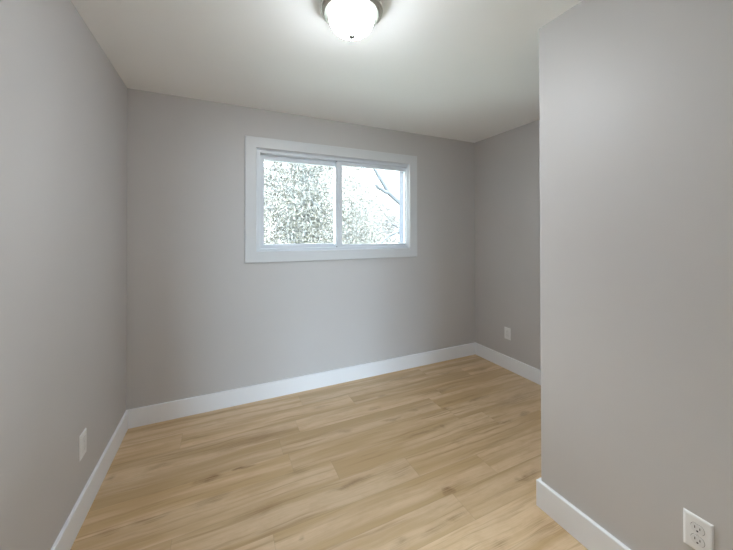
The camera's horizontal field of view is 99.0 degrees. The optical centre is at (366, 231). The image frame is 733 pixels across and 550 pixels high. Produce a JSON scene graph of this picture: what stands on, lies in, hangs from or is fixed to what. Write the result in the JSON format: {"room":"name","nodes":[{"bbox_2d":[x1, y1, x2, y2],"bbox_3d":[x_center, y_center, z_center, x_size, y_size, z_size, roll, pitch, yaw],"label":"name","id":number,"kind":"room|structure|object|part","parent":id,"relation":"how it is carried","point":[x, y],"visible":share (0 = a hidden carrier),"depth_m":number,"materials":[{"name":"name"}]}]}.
{"room":"empty bedroom","nodes":[
{"label":"empty bedroom","id":0,"kind":"room"},
{"bbox_2d":[0,0,126,549],"bbox_3d":[-1.017,0.175,0.585,0.120,2.640,3.938,0,0,-25],"label":"wall","id":1,"kind":"structure","parent":0,"point":[63,102],"depth_m":1.29,"materials":[{"name":"paint"}]},
{"bbox_2d":[79,428,86,460],"bbox_3d":[-1.387,1.041,1.534,0.009,0.119,0.075,0,0,-25],"label":"wall outlet","id":2,"kind":"object","parent":1,"relation":"attached to","point":[83,437],"visible":1,"depth_m":1.52,"materials":[{"name":"white plastic"}]},
{"bbox_2d":[83,435,85,451],"bbox_3d":[-1.385,1.041,1.535,0.004,0.067,0.033,0,0,-25],"label":"receptacle","id":3,"kind":"object","parent":2,"relation":"attached to","point":[84,436],"depth_m":1.53,"materials":[{"name":"plastic"}]},
{"bbox_2d":[51,410,127,549],"bbox_3d":[-0.932,1.329,0.557,0.014,0.132,3.713,0,0,-25],"label":"baseboard","id":4,"kind":"structure","parent":1,"relation":"attached to","point":[68,533],"depth_m":1.59,"materials":[{"name":"white paint"}]},
{"bbox_2d":[126,88,474,409],"bbox_3d":[-0.267,0.190,3.011,3.520,2.640,0.165,0,0,-25],"label":"wall","id":5,"kind":"structure","parent":0,"point":[202,319],"depth_m":2.58,"materials":[{"name":"paint"}]},
{"bbox_2d":[128,342,474,428],"bbox_3d":[-0.227,1.343,2.922,3.280,0.132,0.014,0,0,-25],"label":"baseboard","id":6,"kind":"structure","parent":5,"relation":"attached to","point":[146,415],"depth_m":2.68,"materials":[{"name":"white paint"}]},
{"bbox_2d":[245,135,416,262],"bbox_3d":[-0.274,-0.264,3.009,1.685,1.050,0.194,0,0,-25],"label":"window","id":7,"kind":"structure","parent":5,"relation":"in","point":[258,150],"depth_m":2.89,"materials":[{"name":"white paint"}]},
{"bbox_3d":[-0.602,-0.261,2.883,0.740,0.817,0.041,0,0,-25],"label":"fixed sash","id":8,"kind":"part","parent":7,"relation":"part of","materials":[{"name":"clear glass"}]},
{"bbox_3d":[-0.277,-0.261,2.966,0.010,0.757,0.010,0,0,-25],"label":"pull rail","id":9,"kind":"part","parent":7,"relation":"part of","materials":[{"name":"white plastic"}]},
{"bbox_3d":[0.058,-0.260,3.144,0.779,0.817,0.036,0,0,-25],"label":"sliding sash","id":10,"kind":"part","parent":7,"relation":"part of","materials":[{"name":"clear glass"}]},
{"bbox_3d":[-0.291,-0.263,3.060,1.485,0.839,0.085,0,0,-25],"label":"exterior frame","id":11,"kind":"part","parent":7,"relation":"part of","materials":[{"name":"white plastic"}]},
{"bbox_2d":[71,0,582,142],"bbox_3d":[0.886,-1.130,-0.348,4.253,0.150,7.248,0,0,-25],"label":"ceiling","id":12,"kind":"structure","parent":0,"point":[461,70],"depth_m":1.86,"materials":[{"name":"paint"}]},
{"bbox_2d":[320,0,382,39],"bbox_3d":[-0.068,-0.960,1.427,0.285,0.163,0.285,0,0,-25],"label":"ceiling light","id":13,"kind":"object","parent":12,"relation":"attached to","point":[349,19],"visible":1,"depth_m":1.37,"materials":[{"name":"white glass"}]},
{"bbox_2d":[70,354,587,549],"bbox_3d":[0.891,1.445,-0.365,4.253,0.120,7.248,0,0,-25],"label":"floor","id":14,"kind":"structure","parent":0,"point":[444,455],"depth_m":1.81,"materials":[{"name":"brown wood"}]},
{"bbox_2d":[475,120,540,369],"bbox_3d":[2.081,0.179,1.986,0.120,2.640,3.998,0,0,-25],"label":"wall","id":15,"kind":"structure","parent":0,"point":[507,164],"depth_m":3.19,"materials":[{"name":"paint"}]},
{"bbox_2d":[504,327,510,339],"bbox_3d":[1.443,1.044,3.209,0.009,0.119,0.075,0,0,-25],"label":"wall outlet","id":16,"kind":"object","parent":15,"relation":"attached to","point":[507,331],"visible":1,"depth_m":3.20,"materials":[{"name":"white plastic"}]},
{"bbox_2d":[475,342,540,384],"bbox_3d":[1.605,1.340,2.852,0.014,0.132,1.682,0,0,-25],"label":"baseboard","id":17,"kind":"structure","parent":15,"relation":"attached to","point":[522,369],"depth_m":3.17,"materials":[{"name":"white paint"}]},
{"bbox_2d":[539,0,732,549],"bbox_3d":[1.869,0.172,0.904,1.195,2.540,2.092,0,0,-25],"label":"wall partition","id":18,"kind":"structure","parent":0,"point":[636,96],"depth_m":1.22,"materials":[{"name":"paint"}]},
{"bbox_2d":[536,478,630,549],"bbox_3d":[1.843,1.326,0.925,1.201,0.132,2.048,0,0,-25],"label":"baseboard","id":19,"kind":"structure","parent":18,"relation":"attached to","point":[591,535],"depth_m":1.43,"materials":[{"name":"white paint"}]},
{"bbox_2d":[683,508,713,549],"bbox_3d":[1.129,1.032,1.067,0.009,0.119,0.075,0,0,-25],"label":"wall outlet","id":20,"kind":"object","parent":18,"relation":"attached to","point":[698,533],"visible":1,"depth_m":1.07,"materials":[{"name":"white plastic"}]},
{"bbox_2d":[690,533,704,547],"bbox_3d":[1.128,1.051,1.066,0.003,0.030,0.036,0,0,-25],"label":"receptacle","id":21,"kind":"object","parent":20,"relation":"attached to","point":[697,540],"depth_m":1.06,"materials":[{"name":"plastic"}]},
{"bbox_2d":[690,522,704,535],"bbox_3d":[1.127,1.012,1.066,0.005,0.030,0.036,0,0,-25],"label":"receptacle","id":22,"kind":"object","parent":20,"relation":"attached to","point":[696,528],"depth_m":1.06,"materials":[{"name":"plastic"}]},
{"label":"outside","id":23,"kind":"structure","parent":0,"visible":0},
{"bbox_3d":[-4.199,2.057,9.060,80.000,0.200,100.000,0,0,-25],"label":"ground","id":24,"kind":"structure","parent":23,"visible":0},
{"bbox_2d":[264,161,395,243],"bbox_3d":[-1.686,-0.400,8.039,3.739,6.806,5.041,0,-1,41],"label":"tree","id":25,"kind":"object","parent":24,"relation":"on","point":[300,234],"visible":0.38,"depth_m":7.78,"materials":[{"name":"green plant"}]},
{"bbox_2d":[325,174,398,243],"bbox_3d":[0.235,0.354,12.368,3.680,5.210,4.432,0,-1,42],"label":"bush","id":26,"kind":"object","parent":24,"relation":"on","point":[391,219],"visible":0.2,"depth_m":12.31,"materials":[{"name":"green plant"}]},
{"bbox_2d":[373,169,398,243],"bbox_3d":[0.592,-0.394,6.232,1.359,4.754,0.177,0,0,-25],"label":"bare tree","id":27,"kind":"object","parent":24,"relation":"on","point":[385,189],"visible":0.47,"depth_m":6.10,"materials":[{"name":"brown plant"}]}
]}

